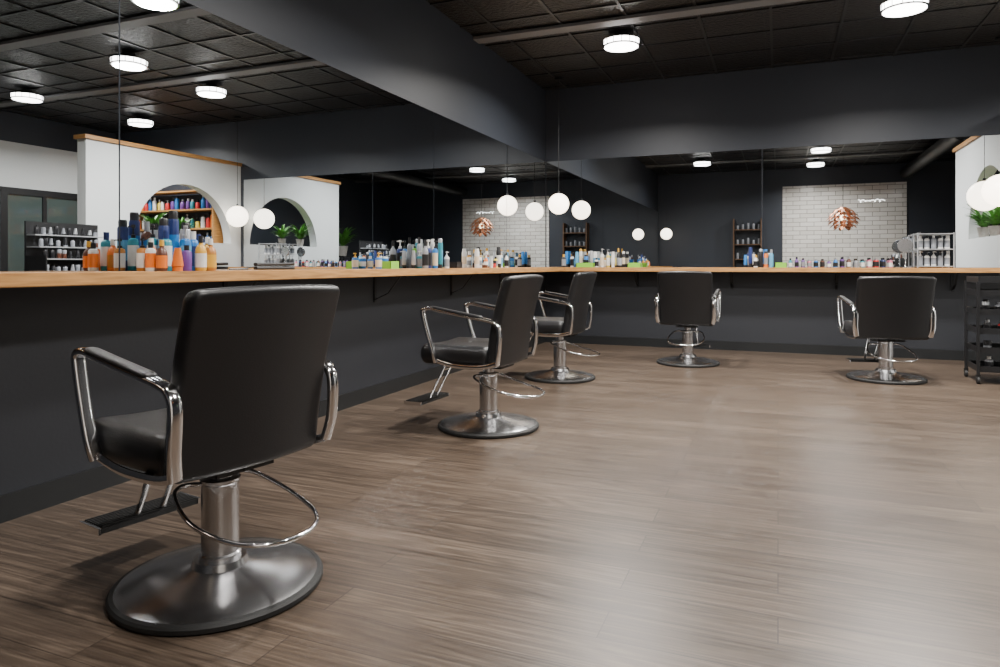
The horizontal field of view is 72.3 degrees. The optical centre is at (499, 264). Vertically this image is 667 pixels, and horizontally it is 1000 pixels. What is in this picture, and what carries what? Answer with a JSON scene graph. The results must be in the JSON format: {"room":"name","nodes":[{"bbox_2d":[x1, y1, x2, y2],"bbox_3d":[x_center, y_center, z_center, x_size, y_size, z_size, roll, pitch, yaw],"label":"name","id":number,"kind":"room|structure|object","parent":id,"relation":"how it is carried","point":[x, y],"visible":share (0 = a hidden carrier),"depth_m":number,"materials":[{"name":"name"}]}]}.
{"room":"salon","nodes":[
{"label":"salon","id":0,"kind":"room"},
{"bbox_2d":[0,0,544,494],"bbox_3d":[-1.161,-0.635,4.718,0.100,3.270,9.270,0,0,22],"label":"wall","id":1,"kind":"structure","parent":0,"point":[410,50],"depth_m":4.63,"materials":[{"name":"black paint"}]},
{"bbox_2d":[0,0,118,271],"bbox_3d":[-2.262,-0.657,1.862,0.006,1.366,2.742,0,0,22],"label":"wall mirror","id":2,"kind":"object","parent":1,"relation":"attached to","point":[59,59],"visible":1,"depth_m":2.87,"materials":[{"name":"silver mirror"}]},
{"bbox_2d":[223,280,267,286],"bbox_3d":[-1.373,0.179,3.687,0.280,0.200,0.030,0,0,22],"label":"bracket","id":3,"kind":"object","parent":1,"relation":"attached to","point":[225,283],"visible":0.2,"depth_m":3.72,"materials":[{"name":"black metal"}]},
{"bbox_2d":[0,336,545,523],"bbox_3d":[-1.108,0.948,4.697,0.014,0.105,9.070,0,0,22],"label":"baseboard","id":4,"kind":"structure","parent":1,"relation":"attached to","point":[25,501],"depth_m":3.00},
{"bbox_2d":[119,0,433,270],"bbox_3d":[-1.164,-0.657,4.568,0.006,1.366,3.082,0,0,22],"label":"wall mirror","id":5,"kind":"object","parent":1,"relation":"attached to","point":[270,151],"visible":0.83,"depth_m":3.94,"materials":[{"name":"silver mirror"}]},
{"bbox_2d":[374,276,407,301],"bbox_3d":[-0.809,0.179,5.077,0.280,0.200,0.030,0,0,22],"label":"bracket","id":6,"kind":"object","parent":1,"relation":"attached to","point":[375,278],"visible":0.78,"depth_m":5.11,"materials":[{"name":"black metal"}]},
{"bbox_2d":[451,274,479,294],"bbox_3d":[-0.320,0.179,6.282,0.280,0.200,0.030,0,0,22],"label":"bracket","id":7,"kind":"object","parent":1,"relation":"attached to","point":[452,292],"visible":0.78,"depth_m":6.31,"materials":[{"name":"black metal"}]},
{"bbox_2d":[434,112,506,267],"bbox_3d":[-0.255,-0.657,6.806,0.006,1.366,1.732,0,0,22],"label":"wall mirror","id":8,"kind":"object","parent":1,"relation":"attached to","point":[470,166],"visible":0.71,"depth_m":6.67,"materials":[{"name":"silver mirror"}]},
{"bbox_2d":[0,267,999,287],"bbox_3d":[1.221,0.053,3.805,5.000,0.050,8.970,0,0,22],"label":"countertop","id":9,"kind":"structure","parent":1,"relation":"attached to","point":[79,278],"depth_m":3.88,"materials":[{"name":"brown wood"}]},
{"bbox_2d":[136,238,145,270],"bbox_3d":[-1.651,-0.048,3.163,0.052,0.150,0.049,0,0,42],"label":"pump bottle","id":10,"kind":"object","parent":9,"relation":"on","point":[140,253],"visible":0.88,"depth_m":3.14,"materials":[{"name":"plastic"}]},
{"bbox_2d":[145,242,155,270],"bbox_3d":[-1.569,-0.037,3.076,0.045,0.130,0.045,0,0,20],"label":"bottle","id":11,"kind":"object","parent":9,"relation":"on","point":[150,252],"visible":0.87,"depth_m":3.06,"materials":[{"name":"plastic"}]},
{"bbox_2d":[147,224,157,249],"bbox_3d":[-1.637,-0.083,3.227,0.049,0.220,0.049,0,0,2],"label":"pump bottle","id":12,"kind":"object","parent":9,"relation":"on","point":[152,226],"visible":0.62,"depth_m":3.22,"materials":[{"name":"plastic"}]},
{"bbox_2d":[156,240,167,270],"bbox_3d":[-1.516,-0.043,3.071,0.049,0.140,0.049,0,0,-43],"label":"bottle","id":13,"kind":"object","parent":9,"relation":"on","point":[161,253],"visible":0.92,"depth_m":3.05,"materials":[{"name":"plastic"}]},
{"bbox_2d":[158,218,168,247],"bbox_3d":[-1.572,-0.095,3.201,0.049,0.245,0.049,0,0,22],"label":"spray can","id":14,"kind":"object","parent":9,"relation":"on","point":[163,222],"visible":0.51,"depth_m":3.18,"materials":[{"name":"plastic"}]},
{"bbox_2d":[162,231,171,270],"bbox_3d":[-1.531,-0.065,3.141,0.051,0.185,0.051,0,0,30],"label":"bottle","id":15,"kind":"object","parent":9,"relation":"on","point":[167,242],"visible":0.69,"depth_m":3.13,"materials":[{"name":"plastic"}]},
{"bbox_2d":[168,211,178,257],"bbox_3d":[-1.554,-0.115,3.259,0.051,0.285,0.051,0,0,-41],"label":"spray can","id":16,"kind":"object","parent":9,"relation":"on","point":[173,221],"visible":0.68,"depth_m":3.24,"materials":[{"name":"metal"}]},
{"bbox_2d":[171,248,183,270],"bbox_3d":[-1.466,-0.025,3.115,0.052,0.105,0.052,0,0,32],"label":"tube","id":17,"kind":"object","parent":9,"relation":"on","point":[177,264],"visible":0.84,"depth_m":3.10,"materials":[{"name":"plastic"}]},
{"bbox_2d":[179,225,191,251],"bbox_3d":[-1.492,-0.080,3.250,0.052,0.215,0.052,0,0,2],"label":"pump bottle","id":18,"kind":"object","parent":9,"relation":"on","point":[185,241],"visible":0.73,"depth_m":3.24,"materials":[{"name":"plastic"}]},
{"bbox_2d":[180,222,190,239],"bbox_3d":[-1.541,-0.090,3.356,0.051,0.235,0.051,0,0,38],"label":"spray can","id":19,"kind":"object","parent":9,"relation":"on","point":[188,230],"visible":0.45,"depth_m":3.34,"materials":[{"name":"silver metal"}]},
{"bbox_2d":[182,245,191,270],"bbox_3d":[-1.461,-0.033,3.194,0.046,0.120,0.046,0,0,26],"label":"bottle","id":20,"kind":"object","parent":9,"relation":"on","point":[186,254],"visible":0.91,"depth_m":3.18,"materials":[{"name":"plastic"}]},
{"bbox_2d":[190,231,198,270],"bbox_3d":[-1.486,-0.068,3.317,0.053,0.190,0.053,0,0,3],"label":"bottle","id":21,"kind":"object","parent":9,"relation":"on","point":[194,242],"visible":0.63,"depth_m":3.30,"materials":[{"name":"plastic"}]},
{"bbox_2d":[195,236,206,270],"bbox_3d":[-1.418,-0.055,3.247,0.053,0.165,0.053,0,0,-44],"label":"bottle","id":22,"kind":"object","parent":9,"relation":"on","point":[200,251],"visible":1,"depth_m":3.23,"materials":[{"name":"plastic"}]},
{"bbox_2d":[206,239,216,270],"bbox_3d":[-1.401,-0.050,3.315,0.055,0.155,0.055,0,0,44],"label":"bottle","id":23,"kind":"object","parent":9,"relation":"on","point":[211,252],"visible":0.91,"depth_m":3.30,"materials":[{"name":"plastic"}]},
{"bbox_2d":[229,262,294,269],"bbox_3d":[-1.275,0.005,3.658,0.109,0.041,0.501,0,0,26],"label":"iron","id":24,"kind":"object","parent":9,"relation":"on","point":[284,265],"visible":1,"depth_m":3.72,"materials":[{"name":"black plastic"}]},
{"bbox_2d":[375,253,381,268],"bbox_3d":[-0.883,-0.031,4.984,0.048,0.117,0.048,0,0,43],"label":"pump bottle","id":25,"kind":"object","parent":9,"relation":"on","point":[378,261],"visible":1,"depth_m":4.97,"materials":[{"name":"plastic"}]},
{"bbox_2d":[382,261,398,268],"bbox_3d":[-0.807,0.000,5.033,0.080,0.055,0.120,0,0,22],"label":"box","id":26,"kind":"object","parent":9,"relation":"on","point":[385,264],"visible":1,"depth_m":4.99,"materials":[{"name":"cardboard"}]},
{"bbox_2d":[411,250,415,267],"bbox_3d":[-0.704,-0.045,5.577,0.041,0.146,0.041,0,0,34],"label":"tube","id":27,"kind":"object","parent":9,"relation":"on","point":[413,258],"visible":0.88,"depth_m":5.56,"materials":[{"name":"plastic"}]},
{"bbox_2d":[416,251,421,267],"bbox_3d":[-0.656,-0.044,5.605,0.054,0.143,0.054,0,0,0],"label":"pump bottle","id":28,"kind":"object","parent":9,"relation":"on","point":[419,257],"visible":0.82,"depth_m":5.58,"materials":[{"name":"plastic"}]},
{"bbox_2d":[417,237,421,255],"bbox_3d":[-0.667,-0.101,5.661,0.043,0.256,0.043,0,0,-44],"label":"bottle","id":29,"kind":"object","parent":9,"relation":"on","point":[419,246],"visible":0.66,"depth_m":5.65,"materials":[{"name":"plastic"}]},
{"bbox_2d":[422,240,428,267],"bbox_3d":[-0.604,-0.086,5.540,0.053,0.227,0.053,0,0,3],"label":"bottle","id":30,"kind":"object","parent":9,"relation":"on","point":[425,256],"visible":0.94,"depth_m":5.52,"materials":[{"name":"plastic"}]},
{"bbox_2d":[427,240,431,267],"bbox_3d":[-0.589,-0.090,5.624,0.057,0.235,0.057,0,0,-24],"label":"pump bottle","id":31,"kind":"object","parent":9,"relation":"on","point":[428,241],"visible":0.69,"depth_m":5.61,"materials":[{"name":"plastic"}]},
{"bbox_2d":[432,240,437,267],"bbox_3d":[-0.541,-0.089,5.709,0.046,0.233,0.046,0,0,-11],"label":"pump bottle","id":32,"kind":"object","parent":9,"relation":"on","point":[434,251],"visible":0.95,"depth_m":5.69,"materials":[{"name":"plastic"}]},
{"bbox_2d":[438,247,442,267],"bbox_3d":[-0.507,-0.061,5.803,0.046,0.176,0.046,0,0,-43],"label":"tube","id":33,"kind":"object","parent":9,"relation":"on","point":[440,260],"visible":0.86,"depth_m":5.79,"materials":[{"name":"plastic"}]},
{"bbox_2d":[438,238,442,267],"bbox_3d":[-0.511,-0.100,5.873,0.044,0.254,0.044,0,0,44],"label":"spray can","id":34,"kind":"object","parent":9,"relation":"on","point":[440,244],"visible":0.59,"depth_m":5.86,"materials":[{"name":"plastic"}]},
{"bbox_2d":[444,252,448,267],"bbox_3d":[-0.460,-0.044,5.901,0.046,0.143,0.046,0,0,-6],"label":"pump bottle","id":35,"kind":"object","parent":9,"relation":"on","point":[446,258],"visible":0.96,"depth_m":5.88,"materials":[{"name":"plastic"}]},
{"bbox_2d":[449,262,461,267],"bbox_3d":[-0.396,0.000,6.097,0.080,0.055,0.120,0,0,22],"label":"box","id":36,"kind":"object","parent":9,"relation":"on","point":[451,264],"visible":0.77,"depth_m":6.04,"materials":[{"name":"cardboard"}]},
{"bbox_2d":[474,249,479,267],"bbox_3d":[-0.225,-0.066,6.691,0.050,0.186,0.050,0,0,30],"label":"spray can","id":37,"kind":"object","parent":9,"relation":"on","point":[476,257],"visible":1,"depth_m":6.67,"materials":[{"name":"plastic"}]},
{"bbox_2d":[489,256,492,267],"bbox_3d":[-0.089,-0.031,6.919,0.040,0.117,0.040,0,0,44],"label":"tube","id":38,"kind":"object","parent":9,"relation":"on","point":[491,257],"visible":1,"depth_m":6.91,"materials":[{"name":"plastic"}]},
{"bbox_2d":[496,247,500,267],"bbox_3d":[-0.014,-0.079,7.084,0.053,0.213,0.053,0,0,34],"label":"spray can","id":39,"kind":"object","parent":9,"relation":"on","point":[498,251],"visible":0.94,"depth_m":7.06,"materials":[{"name":"plastic"}]},
{"bbox_2d":[505,252,508,267],"bbox_3d":[0.069,-0.052,7.224,0.042,0.159,0.042,0,0,6],"label":"bottle","id":40,"kind":"object","parent":9,"relation":"on","point":[506,257],"visible":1,"depth_m":7.21,"materials":[{"name":"plastic"}]},
{"bbox_2d":[561,254,565,266],"bbox_3d":[0.802,-0.053,8.616,0.058,0.162,0.058,0,0,20],"label":"bottle","id":41,"kind":"object","parent":9,"relation":"on","point":[563,260],"visible":0.86,"depth_m":8.59,"materials":[{"name":"plastic"}]},
{"bbox_2d":[565,251,567,266],"bbox_3d":[0.848,-0.074,8.725,0.048,0.204,0.048,0,0,24],"label":"tube","id":42,"kind":"object","parent":9,"relation":"on","point":[566,252],"visible":0.65,"depth_m":8.71,"materials":[{"name":"plastic"}]},
{"bbox_2d":[570,252,573,266],"bbox_3d":[0.916,-0.068,8.686,0.049,0.190,0.049,0,0,-10],"label":"pump bottle","id":43,"kind":"object","parent":9,"relation":"on","point":[571,257],"visible":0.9,"depth_m":8.67,"materials":[{"name":"plastic"}]},
{"bbox_2d":[575,252,578,266],"bbox_3d":[0.961,-0.069,8.548,0.049,0.193,0.049,0,0,22],"label":"tube","id":44,"kind":"object","parent":9,"relation":"on","point":[576,253],"visible":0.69,"depth_m":8.54,"materials":[{"name":"plastic"}]},
{"bbox_2d":[579,249,582,262],"bbox_3d":[1.017,-0.088,8.619,0.045,0.230,0.045,0,0,45],"label":"spray can","id":45,"kind":"object","parent":9,"relation":"on","point":[580,250],"visible":0.73,"depth_m":8.60,"materials":[{"name":"plastic"}]},
{"bbox_2d":[576,263,594,266],"bbox_3d":[1.053,0.000,8.444,0.220,0.055,0.050,0,0,22],"label":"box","id":46,"kind":"object","parent":9,"relation":"on","point":[577,264],"visible":0.9,"depth_m":8.42,"materials":[{"name":"cardboard"}]},
{"bbox_2d":[600,249,603,266],"bbox_3d":[1.261,-0.088,8.462,0.050,0.230,0.050,0,0,-44],"label":"pump bottle","id":47,"kind":"object","parent":9,"relation":"on","point":[601,254],"visible":0.95,"depth_m":8.44,"materials":[{"name":"plastic"}]},
{"bbox_2d":[606,252,609,266],"bbox_3d":[1.338,-0.066,8.476,0.046,0.188,0.046,0,0,18],"label":"bottle","id":48,"kind":"object","parent":9,"relation":"on","point":[607,256],"visible":0.91,"depth_m":8.46,"materials":[{"name":"plastic"}]},
{"bbox_2d":[611,256,614,266],"bbox_3d":[1.383,-0.041,8.379,0.043,0.137,0.043,0,0,15],"label":"tube","id":49,"kind":"object","parent":9,"relation":"on","point":[613,257],"visible":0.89,"depth_m":8.37,"materials":[{"name":"plastic"}]},
{"bbox_2d":[616,248,619,266],"bbox_3d":[1.457,-0.090,8.430,0.049,0.234,0.049,0,0,39],"label":"bottle","id":50,"kind":"object","parent":9,"relation":"on","point":[618,253],"visible":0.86,"depth_m":8.41,"materials":[{"name":"plastic"}]},
{"bbox_2d":[622,251,624,266],"bbox_3d":[1.515,-0.070,8.400,0.044,0.195,0.044,0,0,21],"label":"spray can","id":51,"kind":"object","parent":9,"relation":"on","point":[623,252],"visible":0.85,"depth_m":8.38,"materials":[{"name":"metal"}]},
{"bbox_2d":[628,263,641,266],"bbox_3d":[1.631,0.000,8.274,0.160,0.055,0.100,0,0,22],"label":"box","id":52,"kind":"object","parent":9,"relation":"on","point":[629,264],"visible":0.87,"depth_m":8.23,"materials":[{"name":"cardboard"}]},
{"bbox_2d":[744,255,747,266],"bbox_3d":[2.828,-0.045,7.888,0.043,0.144,0.043,0,0,22],"label":"tube","id":53,"kind":"object","parent":9,"relation":"on","point":[745,256],"visible":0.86,"depth_m":7.88,"materials":[{"name":"plastic"}]},
{"bbox_2d":[748,247,751,266],"bbox_3d":[2.863,-0.089,7.835,0.045,0.232,0.045,0,0,-43],"label":"tube","id":54,"kind":"object","parent":9,"relation":"on","point":[750,248],"visible":0.89,"depth_m":7.82,"materials":[{"name":"plastic"}]},
{"bbox_2d":[753,255,757,266],"bbox_3d":[2.902,-0.044,7.775,0.049,0.143,0.049,0,0,9],"label":"bottle","id":55,"kind":"object","parent":9,"relation":"on","point":[755,261],"visible":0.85,"depth_m":7.76,"materials":[{"name":"plastic"}]},
{"bbox_2d":[758,249,762,266],"bbox_3d":[2.959,-0.077,7.774,0.051,0.209,0.051,0,0,8],"label":"spray can","id":56,"kind":"object","parent":9,"relation":"on","point":[760,253],"visible":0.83,"depth_m":7.75,"materials":[{"name":"metal"}]},
{"bbox_2d":[764,251,767,266],"bbox_3d":[3.009,-0.064,7.750,0.049,0.182,0.049,0,0,17],"label":"spray can","id":57,"kind":"object","parent":9,"relation":"on","point":[765,252],"visible":0.91,"depth_m":7.73,"materials":[{"name":"metal"}]},
{"bbox_2d":[769,249,772,266],"bbox_3d":[3.053,-0.074,7.710,0.048,0.204,0.048,0,0,5],"label":"bottle","id":58,"kind":"object","parent":9,"relation":"on","point":[771,253],"visible":1,"depth_m":7.69,"materials":[{"name":"plastic"}]},
{"bbox_2d":[775,263,786,266],"bbox_3d":[3.130,0.000,7.633,0.120,0.055,0.080,0,0,22],"label":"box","id":59,"kind":"object","parent":9,"relation":"on","point":[776,264],"visible":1,"depth_m":7.59,"materials":[{"name":"cardboard"}]},
{"bbox_2d":[841,257,844,267],"bbox_3d":[3.767,-0.030,7.531,0.041,0.115,0.041,0,0,17],"label":"bottle","id":60,"kind":"object","parent":9,"relation":"on","point":[842,259],"visible":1,"depth_m":7.52,"materials":[{"name":"plastic"}]},
{"bbox_2d":[847,257,850,267],"bbox_3d":[3.830,-0.031,7.511,0.041,0.117,0.041,0,0,12],"label":"bottle","id":61,"kind":"object","parent":9,"relation":"on","point":[849,260],"visible":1,"depth_m":7.50,"materials":[{"name":"plastic"}]},
{"bbox_2d":[881,258,885,267],"bbox_3d":[4.131,-0.025,7.377,0.041,0.105,0.041,0,0,20],"label":"bottle","id":62,"kind":"object","parent":9,"relation":"on","point":[883,263],"visible":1,"depth_m":7.36,"materials":[{"name":"plastic"}]},
{"bbox_2d":[897,239,912,267],"bbox_3d":[4.263,-0.125,7.206,0.118,0.305,0.118,0,0,-23],"label":"vanity mirror","id":63,"kind":"object","parent":9,"relation":"on","point":[905,246],"visible":1,"depth_m":7.20,"materials":[{"name":"silver metal"}]},
{"bbox_2d":[913,232,954,267],"bbox_3d":[4.515,-0.152,7.136,0.332,0.360,0.232,0,0,22],"label":"rack","id":64,"kind":"object","parent":9,"relation":"on","point":[953,233],"visible":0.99,"depth_m":7.06,"materials":[{"name":"silver metal"}]},
{"bbox_2d":[918,236,922,248],"bbox_3d":[4.400,-0.237,7.172,0.049,0.140,0.049,0,0,16],"label":"bottle","id":65,"kind":"object","parent":64,"relation":"on","point":[920,240],"visible":0.83,"depth_m":7.15,"materials":[{"name":"plastic"}]},
{"bbox_2d":[918,251,922,265],"bbox_3d":[4.400,-0.067,7.172,0.048,0.150,0.048,0,0,-40],"label":"pump bottle","id":66,"kind":"object","parent":64,"relation":"on","point":[920,258],"visible":0.96,"depth_m":7.15,"materials":[{"name":"plastic"}]},
{"bbox_2d":[924,236,929,248],"bbox_3d":[4.456,-0.237,7.149,0.049,0.140,0.049,0,0,-42],"label":"bottle","id":67,"kind":"object","parent":64,"relation":"on","point":[926,240],"visible":0.96,"depth_m":7.13,"materials":[{"name":"plastic"}]},
{"bbox_2d":[924,251,929,265],"bbox_3d":[4.456,-0.067,7.149,0.048,0.150,0.048,0,0,-36],"label":"pump bottle","id":68,"kind":"object","parent":64,"relation":"on","point":[926,258],"visible":1,"depth_m":7.13,"materials":[{"name":"plastic"}]},
{"bbox_2d":[931,235,935,248],"bbox_3d":[4.511,-0.237,7.127,0.049,0.140,0.049,0,0,-3],"label":"bottle","id":69,"kind":"object","parent":64,"relation":"on","point":[933,240],"visible":1,"depth_m":7.11,"materials":[{"name":"plastic"}]},
{"bbox_2d":[931,251,935,265],"bbox_3d":[4.511,-0.067,7.127,0.048,0.150,0.048,0,0,-37],"label":"pump bottle","id":70,"kind":"object","parent":64,"relation":"on","point":[933,257],"visible":1,"depth_m":7.11,"materials":[{"name":"plastic"}]},
{"bbox_2d":[938,235,942,248],"bbox_3d":[4.567,-0.237,7.104,0.049,0.140,0.049,0,0,9],"label":"bottle","id":71,"kind":"object","parent":64,"relation":"on","point":[940,240],"visible":1,"depth_m":7.09,"materials":[{"name":"plastic"}]},
{"bbox_2d":[938,251,942,265],"bbox_3d":[4.567,-0.067,7.104,0.048,0.150,0.048,0,0,-9],"label":"pump bottle","id":72,"kind":"object","parent":64,"relation":"on","point":[940,257],"visible":1,"depth_m":7.09,"materials":[{"name":"plastic"}]},
{"bbox_2d":[944,235,949,248],"bbox_3d":[4.622,-0.237,7.082,0.049,0.140,0.049,0,0,23],"label":"bottle","id":73,"kind":"object","parent":64,"relation":"on","point":[946,240],"visible":1,"depth_m":7.06,"materials":[{"name":"plastic"}]},
{"bbox_2d":[944,251,949,265],"bbox_3d":[4.622,-0.067,7.082,0.048,0.150,0.048,0,0,-9],"label":"pump bottle","id":74,"kind":"object","parent":64,"relation":"on","point":[946,258],"visible":1,"depth_m":7.06,"materials":[{"name":"plastic"}]},
{"bbox_2d":[507,145,545,266],"bbox_3d":[0.332,-0.657,8.252,0.006,1.366,1.374,0,0,22],"label":"wall mirror","id":75,"kind":"object","parent":1,"relation":"attached to","point":[526,173],"visible":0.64,"depth_m":8.18,"materials":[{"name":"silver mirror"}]},
{"bbox_2d":[0,342,999,666],"bbox_3d":[2.499,1.050,3.232,8.000,0.100,9.270,0,0,22],"label":"floor","id":76,"kind":"structure","parent":0,"point":[753,508],"depth_m":2.54,"materials":[{"name":"brown wood"}]},
{"bbox_2d":[71,284,339,636],"bbox_3d":[-0.936,0.528,2.186,0.863,0.943,0.624,0,0,33],"label":"salon chair","id":77,"kind":"object","parent":76,"relation":"on","point":[243,393],"visible":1,"depth_m":2.01,"materials":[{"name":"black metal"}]},
{"bbox_2d":[404,274,544,438],"bbox_3d":[-0.135,0.528,4.268,0.863,0.943,0.624,0,0,25],"label":"salon chair","id":78,"kind":"object","parent":76,"relation":"on","point":[507,344],"visible":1,"depth_m":4.08,"materials":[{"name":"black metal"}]},
{"bbox_2d":[525,272,599,383],"bbox_3d":[0.466,0.528,6.095,0.863,0.943,0.624,0,0,24],"label":"salon chair","id":79,"kind":"object","parent":76,"relation":"on","point":[573,322],"visible":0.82,"depth_m":5.89,"materials":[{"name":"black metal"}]},
{"bbox_2d":[655,271,720,367],"bbox_3d":[1.936,0.528,7.028,0.624,0.943,0.863,0,0,23],"label":"salon chair","id":80,"kind":"object","parent":76,"relation":"on","point":[686,299],"visible":1,"depth_m":6.77,"materials":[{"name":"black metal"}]},
{"bbox_2d":[837,276,936,384],"bbox_3d":[3.392,0.546,6.069,0.653,0.908,0.863,0,0,10],"label":"salon chair","id":81,"kind":"object","parent":76,"relation":"on","point":[887,310],"visible":1,"depth_m":5.79,"materials":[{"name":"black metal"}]},
{"bbox_2d":[964,276,999,383],"bbox_3d":[4.254,0.550,5.882,0.372,0.900,0.457,0,0,22],"label":"rolling cart","id":82,"kind":"object","parent":76,"relation":"on","point":[979,366],"visible":0.98,"depth_m":5.76,"materials":[{"name":"black plastic"}]},
{"bbox_2d":[966,276,999,282],"bbox_3d":[4.254,0.125,5.882,0.336,0.050,0.400,0,0,22],"label":"tray","id":83,"kind":"object","parent":82,"relation":"on","point":[977,279],"depth_m":5.75,"materials":[{"name":"black plastic"}]},
{"bbox_2d":[967,288,999,295],"bbox_3d":[4.254,0.235,5.882,0.336,0.050,0.400,0,0,22],"label":"tray","id":84,"kind":"object","parent":82,"relation":"on","point":[978,292],"depth_m":5.75,"materials":[{"name":"black plastic"}]},
{"bbox_2d":[967,306,999,314],"bbox_3d":[4.254,0.395,5.882,0.336,0.050,0.400,0,0,22],"label":"tray","id":85,"kind":"object","parent":82,"relation":"on","point":[977,310],"depth_m":5.75,"materials":[{"name":"black plastic"}]},
{"bbox_2d":[967,324,999,334],"bbox_3d":[4.254,0.555,5.882,0.336,0.050,0.400,0,0,22],"label":"tray","id":86,"kind":"object","parent":82,"relation":"on","point":[978,329],"depth_m":5.75,"materials":[{"name":"black plastic"}]},
{"bbox_2d":[967,342,999,353],"bbox_3d":[4.254,0.715,5.882,0.336,0.050,0.400,0,0,22],"label":"tray","id":87,"kind":"object","parent":82,"relation":"on","point":[978,348],"depth_m":5.75,"materials":[{"name":"black plastic"}]},
{"bbox_2d":[967,360,999,372],"bbox_3d":[4.254,0.875,5.882,0.336,0.050,0.400,0,0,22],"label":"tray","id":88,"kind":"object","parent":82,"relation":"on","point":[979,367],"depth_m":5.77,"materials":[{"name":"black plastic"}]},
{"bbox_2d":[982,299,988,308],"bbox_3d":[4.141,0.353,5.842,0.053,0.120,0.053,0,0,44],"label":"spray can","id":89,"kind":"object","parent":82,"relation":"on","point":[985,303],"visible":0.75,"depth_m":5.82,"materials":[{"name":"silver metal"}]},
{"bbox_2d":[983,319,991,327],"bbox_3d":[4.143,0.518,5.819,0.061,0.110,0.061,0,0,19],"label":"bottle","id":90,"kind":"object","parent":82,"relation":"on","point":[987,324],"visible":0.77,"depth_m":5.80,"materials":[{"name":"plastic"}]},
{"bbox_2d":[983,340,991,346],"bbox_3d":[4.143,0.689,5.819,0.062,0.090,0.062,0,0,30],"label":"jar","id":91,"kind":"object","parent":82,"relation":"on","point":[986,343],"visible":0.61,"depth_m":5.80,"materials":[{"name":"plastic"}]},
{"bbox_2d":[985,356,992,366],"bbox_3d":[4.152,0.834,5.816,0.061,0.120,0.061,0,0,11],"label":"bottle","id":92,"kind":"object","parent":82,"relation":"on","point":[988,362],"visible":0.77,"depth_m":5.80,"materials":[{"name":"plastic"}]},
{"bbox_2d":[426,0,999,89],"bbox_3d":[2.499,-2.320,3.232,8.000,0.100,9.270,0,0,22],"label":"ceiling","id":93,"kind":"structure","parent":0,"point":[461,14],"depth_m":6.72,"materials":[{"name":"black tile"}]},
{"bbox_2d":[548,77,568,213],"bbox_3d":[0.710,-1.436,8.291,0.250,1.642,0.250,0,0,22],"label":"globe pendant","id":94,"kind":"object","parent":93,"relation":"hanging from","point":[558,203],"visible":1,"depth_m":8.23,"materials":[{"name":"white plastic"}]},
{"bbox_2d":[602,32,640,52],"bbox_3d":[1.185,-2.192,6.696,0.370,0.131,0.370,0,0,22],"label":"ceiling light","id":95,"kind":"object","parent":93,"relation":"attached to","point":[621,42],"visible":1,"depth_m":6.62,"materials":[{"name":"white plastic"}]},
{"bbox_2d":[604,36,637,51],"bbox_3d":[1.185,-2.156,6.696,0.326,0.060,0.326,0,0,22],"label":"diffuser","id":96,"kind":"object","parent":95,"relation":"attached to","point":[612,43],"depth_m":6.62,"materials":[{"name":"white plastic"}]},
{"bbox_2d":[473,0,806,43],"bbox_3d":[3.370,-2.244,5.378,7.790,0.028,0.150,0,0,22],"label":"ceiling beam","id":97,"kind":"structure","parent":93,"relation":"attached to","point":[738,4],"depth_m":6.23,"materials":[{"name":"black metal"}]},
{"bbox_2d":[430,0,999,88],"bbox_3d":[2.499,-2.264,3.232,7.800,0.012,9.070,0,0,22],"label":"grid","id":98,"kind":"object","parent":93,"relation":"attached to","point":[541,2],"visible":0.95,"depth_m":6.77,"materials":[{"name":"black metal"}]},
{"bbox_2d":[879,0,929,17],"bbox_3d":[3.383,-2.192,5.728,0.370,0.131,0.370,0,0,22],"label":"ceiling light","id":99,"kind":"object","parent":93,"relation":"attached to","point":[891,8],"visible":1,"depth_m":5.69,"materials":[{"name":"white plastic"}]},
{"bbox_2d":[981,36,999,206],"bbox_3d":[4.972,-1.419,6.799,0.320,1.678,0.320,0,0,22],"label":"globe pendant","id":100,"kind":"object","parent":93,"relation":"hanging from","point":[990,191],"visible":1,"depth_m":6.75,"materials":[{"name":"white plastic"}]},
{"bbox_2d":[545,45,999,350],"bbox_3d":[4.223,-0.635,7.481,7.800,3.270,0.100,0,0,22],"label":"wall","id":101,"kind":"structure","parent":0,"point":[951,93],"depth_m":7.85,"materials":[{"name":"black paint"}]},
{"bbox_2d":[634,272,638,287],"bbox_3d":[1.650,0.179,8.319,0.030,0.200,0.280,0,0,22],"label":"bracket","id":102,"kind":"object","parent":101,"relation":"attached to","point":[637,279],"visible":0.9,"depth_m":8.44,"materials":[{"name":"black metal"}]},
{"bbox_2d":[546,149,761,266],"bbox_3d":[1.812,-0.657,8.401,2.613,1.366,0.006,0,0,22],"label":"wall mirror","id":103,"kind":"object","parent":101,"relation":"attached to","point":[704,209],"visible":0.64,"depth_m":8.34,"materials":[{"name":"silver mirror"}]},
{"bbox_2d":[729,272,732,288],"bbox_3d":[2.669,0.179,7.906,0.030,0.200,0.280,0,0,22],"label":"bracket","id":104,"kind":"object","parent":101,"relation":"attached to","point":[731,273],"visible":0.95,"depth_m":7.92,"materials":[{"name":"black metal"}]},
{"bbox_2d":[546,335,999,360],"bbox_3d":[2.911,0.948,7.952,4.986,0.105,0.014,0,0,22],"label":"baseboard","id":105,"kind":"structure","parent":101,"relation":"attached to","point":[937,354],"depth_m":7.82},
{"bbox_2d":[835,272,839,289],"bbox_3d":[3.688,0.179,7.492,0.030,0.200,0.280,0,0,22],"label":"bracket","id":106,"kind":"object","parent":101,"relation":"attached to","point":[836,273],"visible":1,"depth_m":7.52,"materials":[{"name":"black metal"}]},
{"bbox_2d":[762,135,999,267],"bbox_3d":[4.124,-0.657,7.463,2.362,1.366,0.006,0,0,22],"label":"wall mirror","id":107,"kind":"object","parent":101,"relation":"attached to","point":[857,201],"visible":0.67,"depth_m":7.46,"materials":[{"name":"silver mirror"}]},
{"bbox_2d":[951,273,960,291],"bbox_3d":[4.707,0.179,7.078,0.030,0.200,0.280,0,0,22],"label":"bracket","id":108,"kind":"object","parent":101,"relation":"attached to","point":[953,284],"visible":0.93,"depth_m":7.20,"materials":[{"name":"black metal"}]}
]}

